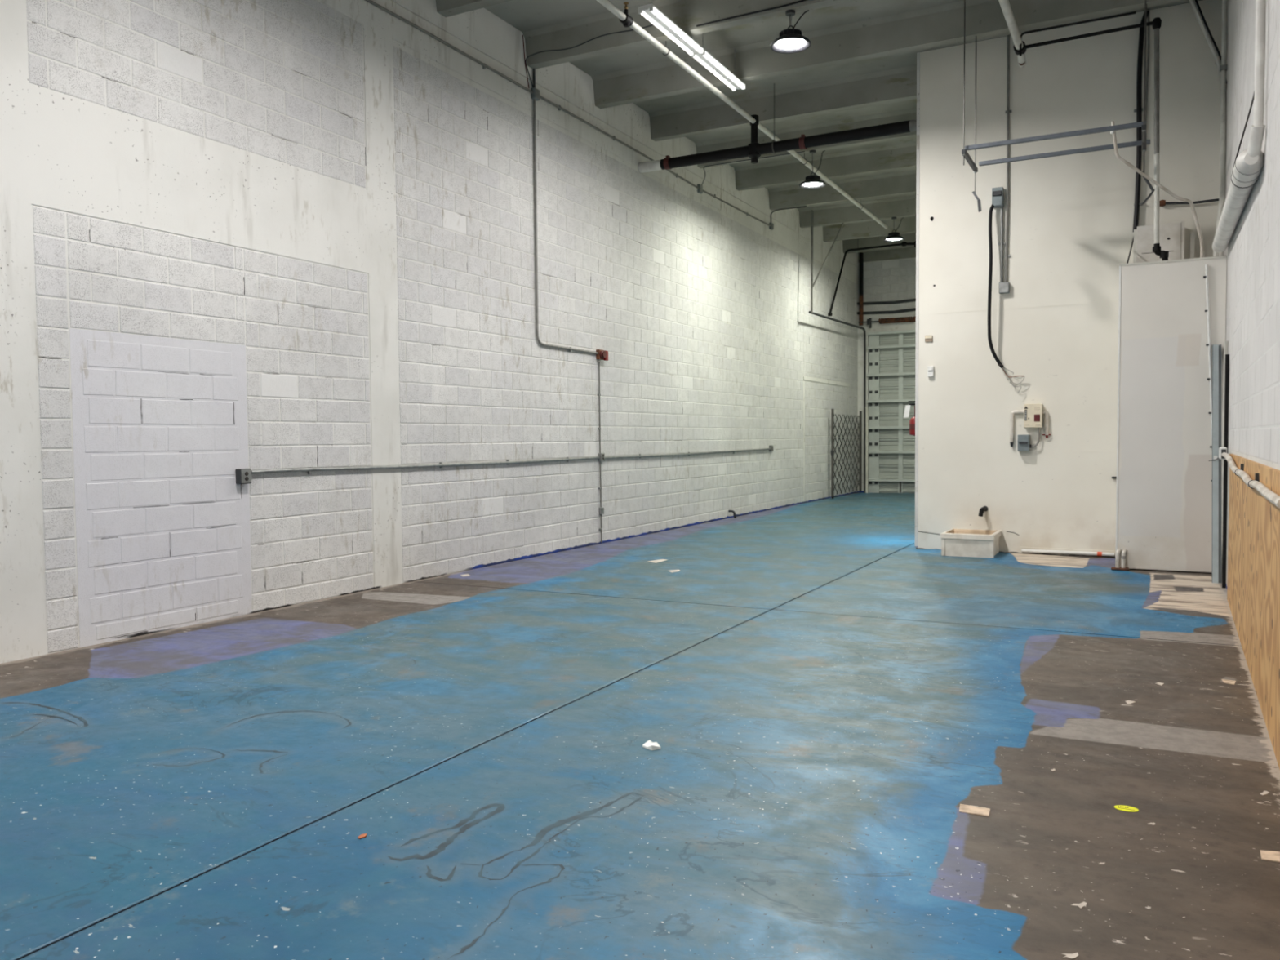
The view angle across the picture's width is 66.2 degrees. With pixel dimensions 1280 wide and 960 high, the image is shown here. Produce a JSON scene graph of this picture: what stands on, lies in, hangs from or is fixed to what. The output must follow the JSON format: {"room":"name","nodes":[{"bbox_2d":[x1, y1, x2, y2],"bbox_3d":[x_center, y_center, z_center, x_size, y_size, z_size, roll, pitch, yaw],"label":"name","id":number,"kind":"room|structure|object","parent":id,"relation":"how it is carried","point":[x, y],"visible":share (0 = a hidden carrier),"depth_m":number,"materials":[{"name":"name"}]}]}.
{"room":"empty warehouse","nodes":[
{"label":"empty warehouse","id":0,"kind":"room"},
{"bbox_2d":[0,0,858,663],"bbox_3d":[-1.585,-2.129,11.324,0.216,6.350,30.800,1,3,27],"label":"wall","id":1,"kind":"structure","parent":0,"point":[252,234],"depth_m":8.99,"materials":[{"name":"brick"}]},
{"bbox_2d":[235,468,251,484],"bbox_3d":[-3.213,-0.030,7.960,0.070,0.121,0.110,1,3,27],"label":"electrical box","id":2,"kind":"object","parent":1,"relation":"attached to","point":[243,476],"visible":1,"depth_m":7.92,"materials":[{"name":"grey metal"}]},
{"bbox_2d":[251,456,599,474],"bbox_3d":[-1.868,-0.173,10.576,0.036,0.060,5.730,1,3,27],"label":"conduit","id":3,"kind":"object","parent":1,"relation":"attached to","point":[440,464],"visible":1,"depth_m":9.70,"materials":[{"name":"grey metal"}]},
{"bbox_2d":[522,35,528,88],"bbox_3d":[-1.337,-4.900,11.494,0.013,0.572,0.131,1,3,25],"label":"cable","id":4,"kind":"object","parent":1,"relation":"attached to","point":[522,35],"visible":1,"depth_m":11.47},
{"bbox_2d":[533,68,535,87],"bbox_3d":[-1.254,-4.756,11.627,0.026,0.290,0.026,-2,3,-40],"label":"conduit","id":5,"kind":"object","parent":1,"relation":"attached to","point":[534,69],"visible":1,"depth_m":11.62,"materials":[{"name":"grey metal"}]},
{"bbox_2d":[530,87,539,101],"bbox_3d":[-1.241,-4.577,11.640,0.065,0.121,0.110,1,3,27],"label":"electrical box","id":6,"kind":"object","parent":1,"relation":"attached to","point":[535,95],"visible":1,"depth_m":11.60,"materials":[{"name":"grey metal"}]},
{"bbox_2d":[533,98,597,354],"bbox_3d":[-0.918,-3.098,12.328,0.035,2.949,1.445,1,3,27],"label":"conduit","id":7,"kind":"object","parent":1,"relation":"attached to","point":[570,348],"visible":1,"depth_m":11.70,"materials":[{"name":"grey metal"}]},
{"bbox_2d":[364,0,770,226],"bbox_3d":[-1.147,-4.569,11.845,0.035,0.104,15.930,1,3,27],"label":"conduit","id":8,"kind":"object","parent":1,"relation":"attached to","point":[484,65],"visible":1,"depth_m":11.46,"materials":[{"name":"grey metal"}]},
{"bbox_2d":[597,361,602,542],"bbox_3d":[-0.538,-0.368,13.156,0.030,2.420,0.054,1,3,27],"label":"conduit","id":9,"kind":"object","parent":1,"relation":"attached to","point":[599,394],"visible":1,"depth_m":13.14,"materials":[{"name":"grey metal"}]},
{"bbox_2d":[599,507,604,514],"bbox_3d":[-0.517,0.416,13.195,0.046,0.090,0.070,1,3,27],"label":"fitting","id":10,"kind":"object","parent":9,"relation":"attached to","point":[601,509],"visible":1,"depth_m":13.16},
{"bbox_2d":[598,453,604,461],"bbox_3d":[-0.514,-0.309,13.165,0.060,0.110,0.100,1,3,27],"label":"electrical box","id":11,"kind":"object","parent":1,"relation":"attached to","point":[602,455],"visible":1,"depth_m":13.13,"materials":[{"name":"grey metal"}]},
{"bbox_2d":[595,349,608,360],"bbox_3d":[-0.499,-1.667,13.102,0.111,0.140,0.175,1,3,27],"label":"fire alarm","id":12,"kind":"object","parent":1,"relation":"attached to","point":[602,354],"visible":1,"depth_m":13.04,"materials":[{"name":"metal"}]},
{"bbox_2d":[604,448,770,458],"bbox_3d":[1.009,-0.445,16.118,0.036,0.076,6.550,1,3,27],"label":"conduit","id":13,"kind":"object","parent":1,"relation":"attached to","point":[640,455],"visible":1,"depth_m":15.36,"materials":[{"name":"grey metal"}]},
{"bbox_2d":[697,183,702,194],"bbox_3d":[0.975,-4.722,15.919,0.055,0.132,0.120,1,3,27],"label":"electrical box","id":14,"kind":"object","parent":1,"relation":"attached to","point":[700,190],"visible":1,"depth_m":15.88,"materials":[{"name":"grey metal"}]},
{"bbox_2d":[768,222,773,230],"bbox_3d":[2.530,-4.892,18.915,0.055,0.121,0.110,1,3,27],"label":"electrical box","id":15,"kind":"object","parent":1,"relation":"attached to","point":[771,227],"visible":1,"depth_m":18.87,"materials":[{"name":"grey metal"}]},
{"bbox_2d":[768,444,773,451],"bbox_3d":[2.552,-0.615,19.070,0.060,0.121,0.110,1,3,27],"label":"electrical box","id":16,"kind":"object","parent":1,"relation":"attached to","point":[771,446],"visible":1,"depth_m":19.02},
{"bbox_2d":[770,205,806,222],"bbox_3d":[2.838,-5.071,18.765,0.709,0.266,0.044,1,3,25],"label":"conduit","id":17,"kind":"object","parent":1,"relation":"attached to","point":[803,206],"visible":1,"depth_m":18.79,"materials":[{"name":"grey metal"}]},
{"bbox_2d":[0,492,1279,959],"bbox_3d":[1.765,0.995,9.731,7.700,0.009,30.800,1,3,27],"label":"floor","id":18,"kind":"structure","parent":0,"point":[822,693],"depth_m":4.27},
{"bbox_2d":[357,833,367,839],"bbox_3d":[-0.992,1.276,3.515,0.026,0.004,0.041,1,3,27],"label":"leaf","id":19,"kind":"object","parent":18,"relation":"on","point":[362,836],"visible":1,"depth_m":3.51,"materials":[{"name":"orange plant"}]},
{"bbox_2d":[642,739,660,750],"bbox_3d":[0.051,1.216,4.502,0.062,0.023,0.082,-2,3,-28],"label":"paper scrap","id":20,"kind":"object","parent":18,"relation":"on","point":[651,745],"visible":1,"depth_m":4.49,"materials":[{"name":"white paper"}]},
{"bbox_2d":[648,559,666,563],"bbox_3d":[0.195,0.934,11.328,0.157,0.002,0.359,1,3,27],"label":"paper scrap","id":21,"kind":"object","parent":18,"relation":"on","point":[658,560],"visible":1,"depth_m":11.29,"materials":[{"name":"paper"}]},
{"bbox_2d":[668,568,680,573],"bbox_3d":[0.375,0.970,10.454,0.132,0.002,0.222,-1,3,-13],"label":"paper scrap","id":22,"kind":"object","parent":18,"relation":"on","point":[677,570],"visible":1,"depth_m":10.45,"materials":[{"name":"paper"}]},
{"bbox_2d":[728,510,736,518],"bbox_3d":[1.625,0.603,17.261,0.119,0.153,0.098,1,3,27],"label":"pipe stub","id":23,"kind":"object","parent":18,"relation":"on","point":[731,511],"visible":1,"depth_m":17.23,"materials":[{"name":"grey metal"}]},
{"bbox_2d":[831,408,862,498],"bbox_3d":[4.963,-0.647,23.494,0.065,2.050,2.510,1,3,27],"label":"gate","id":24,"kind":"object","parent":18,"relation":"on","point":[833,424],"visible":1,"depth_m":23.31,"materials":[{"name":"metal"}]},
{"bbox_2d":[865,407,868,493],"bbox_3d":[5.681,-0.749,24.577,0.065,2.150,0.065,-2,3,-40],"label":"pipe","id":25,"kind":"object","parent":18,"relation":"on","point":[866,408],"visible":1,"depth_m":24.55,"materials":[{"name":"grey metal"}]},
{"bbox_2d":[940,528,1001,558],"bbox_3d":[3.971,0.753,11.752,0.600,0.270,0.655,1,3,27],"label":"sink","id":26,"kind":"object","parent":18,"relation":"on","point":[975,543],"visible":1,"depth_m":11.51,"materials":[{"name":"ceramic"}]},
{"bbox_2d":[959,804,990,816],"bbox_3d":[1.266,1.250,3.717,0.116,0.004,0.077,1,3,27],"label":"chip","id":27,"kind":"object","parent":18,"relation":"on","point":[964,808],"visible":1,"depth_m":3.71,"materials":[{"name":"beige wood"}]},
{"bbox_2d":[1019,546,1115,557],"bbox_3d":[5.033,0.852,11.543,1.070,0.075,0.066,1,3,27],"label":"pipe","id":28,"kind":"object","parent":18,"relation":"on","point":[1107,553],"visible":0.93,"depth_m":11.54,"materials":[{"name":"white plastic"}]},
{"bbox_2d":[1061,952,1078,959],"bbox_3d":[1.174,1.297,2.674,0.054,0.002,0.026,-1,2,-7],"label":"chip","id":29,"kind":"object","parent":18,"relation":"on","point":[1076,954],"visible":1,"depth_m":2.67,"materials":[{"name":"paint"}]},
{"bbox_2d":[1071,902,1087,908],"bbox_3d":[1.330,1.283,2.962,0.053,0.002,0.029,-2,3,-27],"label":"chip","id":30,"kind":"object","parent":18,"relation":"on","point":[1080,905],"visible":1,"depth_m":2.96,"materials":[{"name":"paint"}]},
{"bbox_2d":[1111,548,1128,570],"bbox_3d":[5.034,0.834,10.284,0.170,0.218,0.104,1,3,27],"label":"pipes","id":31,"kind":"object","parent":18,"relation":"on","point":[1118,551],"visible":1,"depth_m":10.27,"materials":[{"name":"white plastic"}]},
{"bbox_2d":[1114,804,1138,812],"bbox_3d":[1.846,1.246,3.724,0.084,0.002,0.060,1,3,27],"label":"sticker","id":32,"kind":"object","parent":18,"relation":"on","point":[1126,808],"visible":1,"depth_m":3.72,"materials":[{"name":"yellow paper"}]},
{"bbox_2d":[1124,700,1134,704],"bbox_3d":[2.591,1.178,5.200,0.078,0.002,0.042,-2,3,-36],"label":"chip","id":33,"kind":"object","parent":18,"relation":"on","point":[1128,702],"visible":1,"depth_m":5.20,"materials":[{"name":"paint"}]},
{"bbox_2d":[1208,344,1221,583],"bbox_3d":[5.620,-0.185,9.591,0.113,2.305,0.711,1,3,27],"label":"channel","id":34,"kind":"object","parent":18,"relation":"on","point":[1216,348],"visible":0.9,"depth_m":9.53,"materials":[{"name":"grey metal"}]},
{"bbox_2d":[1222,354,1229,588],"bbox_3d":[5.407,-0.084,9.058,0.033,2.150,0.190,1,3,27],"label":"strip","id":35,"kind":"object","parent":18,"relation":"on","point":[1227,356],"visible":1,"depth_m":9.04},
{"bbox_2d":[1222,679,1235,684],"bbox_3d":[3.367,1.154,5.606,0.071,0.002,0.106,1,3,27],"label":"chip","id":36,"kind":"object","parent":18,"relation":"on","point":[1228,682],"visible":1,"depth_m":5.60,"materials":[{"name":"beige wood"}]},
{"bbox_2d":[1260,791,1269,795],"bbox_3d":[2.464,1.236,3.870,0.063,0.002,0.022,-2,3,-39],"label":"chip","id":37,"kind":"object","parent":18,"relation":"on","point":[1264,793],"visible":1,"depth_m":3.87,"materials":[{"name":"paint"}]},
{"bbox_2d":[1260,849,1279,862],"bbox_3d":[2.119,1.262,3.296,0.061,0.004,0.094,1,3,27],"label":"chip","id":38,"kind":"object","parent":18,"relation":"on","point":[1270,855],"visible":1,"depth_m":3.29,"materials":[{"name":"beige wood"}]},
{"bbox_2d":[435,0,1201,253],"bbox_3d":[1.547,-5.062,9.147,7.705,0.550,31.535,1,3,27],"label":"ceiling","id":39,"kind":"structure","parent":0,"point":[858,69],"depth_m":12.34,"materials":[{"name":"paint"}]},
{"bbox_2d":[524,24,653,88],"bbox_3d":[-0.496,-4.802,11.120,1.843,0.381,0.207,1,3,27],"label":"cable","id":40,"kind":"object","parent":39,"relation":"hanging from","point":[651,24],"visible":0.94,"depth_m":11.14,"materials":[{"name":"grey metal"}]},
{"bbox_2d":[638,0,703,56],"bbox_3d":[0.344,-4.948,10.377,0.164,0.465,1.270,1,3,27],"label":"fluorescent light","id":41,"kind":"object","parent":39,"relation":"hanging from","point":[650,11],"visible":0.93,"depth_m":10.29,"materials":[{"name":"white plastic"}]},
{"bbox_2d":[691,33,745,91],"bbox_3d":[0.932,-5.001,11.510,0.164,0.465,1.255,1,3,27],"label":"fluorescent light","id":42,"kind":"object","parent":39,"relation":"hanging from","point":[707,60],"visible":0.97,"depth_m":11.46,"materials":[{"name":"white plastic"}]},
{"bbox_2d":[596,0,888,228],"bbox_3d":[0.817,-4.836,11.868,0.104,0.236,18.200,1,3,27],"label":"pipe","id":43,"kind":"object","parent":39,"relation":"hanging from","point":[626,20],"visible":1,"depth_m":11.80,"materials":[{"name":"white metal"}]},
{"bbox_2d":[696,0,806,26],"bbox_3d":[1.181,-4.853,10.178,1.301,0.047,0.017,1,3,27],"label":"cable","id":44,"kind":"object","parent":39,"relation":"attached to","point":[800,1],"visible":1,"depth_m":10.19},
{"bbox_2d":[701,151,804,185],"bbox_3d":[1.747,-4.906,15.466,1.763,0.299,0.087,1,3,30],"label":"cable","id":45,"kind":"object","parent":39,"relation":"attached to","point":[803,151],"visible":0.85,"depth_m":15.52,"materials":[{"name":"grey metal"}]},
{"bbox_2d":[638,83,916,173],"bbox_3d":[1.754,-4.806,13.187,3.949,1.010,0.176,1,3,27],"label":"pipe","id":46,"kind":"object","parent":39,"relation":"hanging from","point":[753,150],"visible":0.97,"depth_m":13.14,"materials":[{"name":"black metal"}]},
{"bbox_2d":[770,8,810,53],"bbox_3d":[1.552,-4.654,10.119,0.416,0.350,0.416,1,3,27],"label":"light","id":47,"kind":"object","parent":39,"relation":"hanging from","point":[789,41],"visible":1,"depth_m":10.09,"materials":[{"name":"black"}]},
{"bbox_2d":[779,28,801,36],"bbox_3d":[1.553,-4.589,10.121,0.230,0.060,0.230,1,3,27],"label":"ceiling light","id":48,"kind":"object","parent":47,"relation":"in","point":[788,31],"depth_m":10.03,"materials":[{"name":"black metal"}]},
{"bbox_2d":[799,150,826,188],"bbox_3d":[2.650,-4.783,15.057,0.406,0.530,0.406,1,3,27],"label":"light","id":49,"kind":"object","parent":39,"relation":"hanging from","point":[813,181],"visible":1,"depth_m":15.01,"materials":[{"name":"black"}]},
{"bbox_2d":[805,174,820,179],"bbox_3d":[2.651,-4.628,15.064,0.224,0.060,0.224,1,3,27],"label":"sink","id":50,"kind":"object","parent":49,"relation":"in","point":[810,177],"depth_m":14.97,"materials":[{"name":"black metal"}]},
{"bbox_2d":[808,209,866,493],"bbox_3d":[4.899,-2.651,22.379,0.801,6.150,4.735,1,3,27],"label":"door track","id":51,"kind":"object","parent":39,"relation":"hanging from","point":[812,284],"visible":1,"depth_m":21.98,"materials":[{"name":"grey metal"}]},
{"bbox_2d":[827,238,915,315],"bbox_3d":[5.336,-4.754,22.675,2.097,1.980,0.803,0,2,1],"label":"pipe","id":52,"kind":"object","parent":39,"relation":"hanging from","point":[903,243],"visible":0.9,"depth_m":22.64,"materials":[{"name":"black metal"}]},
{"bbox_2d":[884,217,904,241],"bbox_3d":[5.094,-5.039,19.674,0.406,0.450,0.406,1,3,27],"label":"light","id":53,"kind":"object","parent":39,"relation":"hanging from","point":[895,236],"visible":1,"depth_m":19.62,"materials":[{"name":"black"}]},
{"bbox_2d":[888,231,899,235],"bbox_3d":[5.095,-4.924,19.679,0.224,0.060,0.224,1,3,27],"label":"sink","id":54,"kind":"object","parent":53,"relation":"in","point":[894,233],"depth_m":19.59,"materials":[{"name":"black metal"}]},
{"bbox_2d":[998,0,1026,66],"bbox_3d":[2.237,-4.571,7.088,0.124,0.217,9.010,1,3,28],"label":"pipe","id":55,"kind":"object","parent":39,"relation":"hanging from","point":[1005,5],"visible":0.94,"depth_m":10.36,"materials":[{"name":"metal"}]},
{"bbox_2d":[961,0,1155,212],"bbox_3d":[4.299,-4.011,10.087,1.792,2.374,0.820,1,3,27],"label":"strut trapeze","id":56,"kind":"object","parent":39,"relation":"hanging from","point":[1144,142],"visible":0.97,"depth_m":10.08,"materials":[{"name":"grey metal"}]},
{"bbox_2d":[1019,11,1136,56],"bbox_3d":[4.637,-4.738,10.430,1.131,0.247,0.024,1,3,27],"label":"conduit","id":57,"kind":"object","parent":39,"relation":"attached to","point":[1133,12],"visible":0.92,"depth_m":10.44,"materials":[{"name":"black metal"}]},
{"bbox_2d":[857,247,915,492],"bbox_3d":[7.290,-2.736,23.925,3.955,6.150,0.230,1,3,27],"label":"wall","id":58,"kind":"structure","parent":0,"point":[889,275],"depth_m":24.37,"materials":[{"name":"paint"}]},
{"bbox_2d":[858,252,863,325],"bbox_3d":[5.536,-4.776,24.554,0.099,1.800,0.099,1,3,27],"label":"drain pipe","id":59,"kind":"object","parent":58,"relation":"attached to","point":[861,254],"visible":1,"depth_m":24.52,"materials":[{"name":"metal"}]},
{"bbox_2d":[857,298,915,305],"bbox_3d":[6.279,-4.410,24.208,2.186,0.130,0.110,1,3,27],"label":"pipe","id":60,"kind":"object","parent":58,"relation":"attached to","point":[909,300],"visible":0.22,"depth_m":24.27,"materials":[{"name":"grey metal"}]},
{"bbox_2d":[857,307,915,315],"bbox_3d":[6.264,-4.178,24.227,2.228,0.134,0.110,1,3,27],"label":"pipe","id":61,"kind":"object","parent":58,"relation":"attached to","point":[914,308],"visible":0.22,"depth_m":24.27,"materials":[{"name":"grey metal"}]},
{"bbox_2d":[858,315,915,328],"bbox_3d":[7.125,-3.892,23.733,3.700,0.240,0.163,1,3,27],"label":"spring","id":62,"kind":"object","parent":58,"relation":"attached to","point":[907,319],"visible":0.36,"depth_m":24.16,"materials":[{"name":"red metal"}]},
{"bbox_2d":[866,329,915,493],"bbox_3d":[7.234,-1.664,23.897,3.400,4.012,0.160,1,3,27],"label":"door","id":63,"kind":"structure","parent":58,"relation":"in","point":[891,354],"depth_m":24.45,"materials":[{"name":"grey metal"}]},
{"bbox_2d":[915,0,1227,553],"bbox_3d":[7.718,-2.462,16.878,3.324,6.200,12.156,1,3,27],"label":"wall","id":64,"kind":"structure","parent":0,"point":[1071,216],"depth_m":11.58,"materials":[{"name":"white paint"}]},
{"bbox_2d":[903,400,915,435],"bbox_3d":[3.571,-0.801,12.765,0.241,0.455,0.178,1,3,27],"label":"fire extinguisher","id":65,"kind":"object","parent":64,"relation":"attached to","point":[912,422],"visible":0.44,"depth_m":12.72,"materials":[{"name":"red paint"}]},
{"bbox_2d":[924,335,933,342],"bbox_3d":[3.587,-1.757,12.192,0.093,0.079,0.027,1,3,27],"label":"wall plate","id":66,"kind":"object","parent":64,"relation":"attached to","point":[927,338],"visible":1,"depth_m":12.18,"materials":[{"name":"beige plastic"}]},
{"bbox_2d":[927,365,933,377],"bbox_3d":[3.609,-1.350,12.184,0.068,0.131,0.055,1,3,27],"label":"light switch","id":67,"kind":"object","parent":64,"relation":"attached to","point":[930,368],"visible":1,"depth_m":12.17,"materials":[{"name":"white plastic"}]},
{"bbox_2d":[978,506,988,516],"bbox_3d":[4.158,0.382,11.913,0.068,0.121,0.194,2,3,39],"label":"faucet","id":68,"kind":"object","parent":64,"relation":"attached to","point":[984,508],"visible":1,"depth_m":11.86,"materials":[{"name":"grey metal"}]},
{"bbox_2d":[991,186,1004,208],"bbox_3d":[4.272,-3.374,11.715,0.123,0.222,0.109,1,3,27],"label":"switch","id":69,"kind":"object","parent":64,"relation":"attached to","point":[997,193],"visible":1,"depth_m":11.68,"materials":[{"name":"grey metal"}]},
{"bbox_2d":[992,190,1001,195],"bbox_3d":[4.249,-3.411,11.675,0.104,0.055,0.020,1,3,27],"label":"hood","id":70,"kind":"object","parent":69,"relation":"attached to","point":[995,193],"depth_m":11.67,"materials":[{"name":"grey metal"}]},
{"bbox_2d":[987,204,1024,393],"bbox_3d":[4.363,-2.172,11.703,0.422,2.289,0.124,0,2,11],"label":"power cable","id":71,"kind":"object","parent":69,"relation":"hanging from","point":[990,213],"visible":1,"depth_m":11.69,"materials":[{"name":"rubber"}]},
{"bbox_2d":[998,206,1004,282],"bbox_3d":[4.329,-2.815,11.749,0.070,0.900,0.039,1,3,27],"label":"conduit","id":72,"kind":"object","parent":64,"relation":"attached to","point":[1001,243],"visible":1,"depth_m":11.74,"materials":[{"name":"grey metal"}]},
{"bbox_2d":[998,281,1009,293],"bbox_3d":[4.357,-2.300,11.740,0.114,0.127,0.074,1,3,27],"label":"electrical box","id":73,"kind":"object","parent":64,"relation":"attached to","point":[1004,287],"visible":1,"depth_m":11.71,"materials":[{"name":"grey metal"}]},
{"bbox_2d":[1004,35,1011,281],"bbox_3d":[4.380,-3.814,11.679,0.070,2.903,0.034,1,3,27],"label":"conduit","id":74,"kind":"object","parent":64,"relation":"attached to","point":[1006,255],"visible":1,"depth_m":11.67,"materials":[{"name":"grey metal"}]},
{"bbox_2d":[1009,409,1023,446],"bbox_3d":[4.516,-0.618,11.746,0.168,0.436,0.044,1,3,27],"label":"conduit","id":75,"kind":"object","parent":64,"relation":"attached to","point":[1016,411],"visible":1,"depth_m":11.76,"materials":[{"name":"white plastic"}]},
{"bbox_2d":[1017,435,1031,451],"bbox_3d":[4.581,-0.441,11.685,0.151,0.195,0.121,1,3,27],"label":"box","id":76,"kind":"object","parent":64,"relation":"attached to","point":[1024,441],"visible":1,"depth_m":11.65,"materials":[{"name":"grey metal"}]},
{"bbox_2d":[1023,403,1042,427],"bbox_3d":[4.662,-0.761,11.631,0.196,0.282,0.115,1,3,27],"label":"control panel","id":77,"kind":"object","parent":64,"relation":"attached to","point":[1033,413],"visible":1,"depth_m":11.58,"materials":[{"name":"white plastic"}]},
{"bbox_2d":[1031,427,1039,447],"bbox_3d":[4.689,-0.509,11.639,0.108,0.244,0.023,1,3,27],"label":"cable","id":78,"kind":"object","parent":77,"relation":"attached to","point":[1038,428],"visible":1,"depth_m":11.62,"materials":[{"name":"plastic"}]},
{"bbox_2d":[1042,409,1050,437],"bbox_3d":[4.799,-0.663,11.597,0.100,0.327,0.044,1,3,27],"label":"conduit","id":79,"kind":"object","parent":64,"relation":"attached to","point":[1045,412],"visible":1,"depth_m":11.58,"materials":[{"name":"white plastic"}]},
{"bbox_2d":[1126,10,1149,263],"bbox_3d":[5.380,-3.735,10.591,0.146,2.941,1.055,1,3,29],"label":"cable bundle","id":80,"kind":"object","parent":64,"relation":"attached to","point":[1139,109],"visible":0.88,"depth_m":10.98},
{"bbox_2d":[1145,8,1150,126],"bbox_3d":[5.667,-4.539,10.964,0.048,1.509,0.021,1,3,27],"label":"conduit","id":81,"kind":"object","parent":64,"relation":"attached to","point":[1148,10],"visible":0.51,"depth_m":10.95,"materials":[{"name":"black metal"}]},
{"bbox_2d":[1159,198,1218,206],"bbox_3d":[6.062,-3.075,10.805,0.606,0.082,0.076,1,3,27],"label":"pipe","id":82,"kind":"object","parent":64,"relation":"attached to","point":[1162,202],"visible":0.82,"depth_m":10.83,"materials":[{"name":"grey metal"}]},
{"bbox_2d":[1115,255,1226,572],"bbox_3d":[5.683,-0.676,10.546,0.966,3.178,1.104,1,3,27],"label":"wall","id":83,"kind":"structure","parent":0,"point":[1164,488],"depth_m":10.07,"materials":[{"name":"white paint"}]},
{"bbox_2d":[1025,17,1168,260],"bbox_3d":[4.871,-3.543,10.567,1.481,2.562,0.090,1,3,27],"label":"pipe","id":84,"kind":"object","parent":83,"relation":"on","point":[1156,23],"visible":0.93,"depth_m":10.28,"materials":[{"name":"metal"}]},
{"bbox_2d":[1110,120,1204,257],"bbox_3d":[5.313,-2.913,9.988,1.268,1.353,0.122,-1,3,-20],"label":"pipe","id":85,"kind":"object","parent":83,"relation":"on","point":[1113,132],"visible":0.9,"depth_m":9.94,"materials":[{"name":"white plastic"}]},
{"bbox_2d":[1133,221,1195,262],"bbox_3d":[5.779,-2.539,10.830,0.590,0.528,0.354,1,3,27],"label":"box","id":86,"kind":"object","parent":83,"relation":"on","point":[1171,236],"visible":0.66,"depth_m":10.68,"materials":[{"name":"white metal"}]},
{"bbox_2d":[1203,264,1212,481],"bbox_3d":[5.751,-0.676,9.877,0.178,2.968,0.031,1,3,27],"label":"conduit","id":87,"kind":"object","parent":83,"relation":"attached to","point":[1207,310],"visible":0.61,"depth_m":9.85,"materials":[{"name":"white plastic"}]},
{"bbox_2d":[1223,0,1279,588],"bbox_3d":[2.104,-1.789,2.712,0.204,6.350,18.900,1,3,29],"label":"wall","id":88,"kind":"structure","parent":0,"point":[1252,251],"depth_m":6.39,"materials":[{"name":"paint"}]},
{"bbox_2d":[1189,0,1226,256],"bbox_3d":[6.098,-3.763,10.374,0.334,3.025,0.714,0,2,6],"label":"conduit","id":89,"kind":"object","parent":88,"relation":"attached to","point":[1206,33],"visible":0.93,"depth_m":10.42,"materials":[{"name":"white plastic"}]},
{"bbox_2d":[1218,0,1227,256],"bbox_3d":[6.206,-3.746,10.449,0.068,2.964,0.104,1,3,27],"label":"corner riser","id":90,"kind":"object","parent":88,"relation":"attached to","point":[1224,67],"visible":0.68,"depth_m":10.42,"materials":[{"name":"metal"}]},
{"bbox_2d":[1221,341,1227,582],"bbox_3d":[5.598,-0.175,9.406,0.025,2.300,0.170,1,3,27],"label":"strip","id":91,"kind":"object","parent":88,"relation":"attached to","point":[1225,344],"visible":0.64,"depth_m":9.37,"materials":[{"name":"grey metal"}]},
{"bbox_2d":[1212,0,1266,252],"bbox_3d":[4.595,-3.481,7.573,0.156,3.223,4.796,1,3,29],"label":"vent pipe","id":92,"kind":"object","parent":88,"relation":"attached to","point":[1248,165],"visible":0.99,"depth_m":5.66,"materials":[{"name":"white plastic"}]},
{"bbox_2d":[1226,453,1279,769],"bbox_3d":[3.332,0.545,5.259,0.020,1.246,7.152,1,3,29],"label":"plywood panel","id":93,"kind":"object","parent":88,"relation":"attached to","point":[1253,588],"visible":1,"depth_m":5.33,"materials":[{"name":"brown wood"}]},
{"bbox_2d":[1222,452,1279,507],"bbox_3d":[3.871,-0.065,6.304,0.053,0.140,5.551,1,3,29],"label":"conduit","id":94,"kind":"object","parent":93,"relation":"attached to","point":[1267,493],"visible":1,"depth_m":5.36,"materials":[{"name":"white plastic"}]},
{"bbox_2d":[1218,446,1226,459],"bbox_3d":[5.206,-0.239,8.761,0.055,0.110,0.210,1,3,27],"label":"fitting","id":95,"kind":"object","parent":94,"relation":"attached to","point":[1222,449],"visible":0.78,"depth_m":8.70,"materials":[{"name":"white plastic"}]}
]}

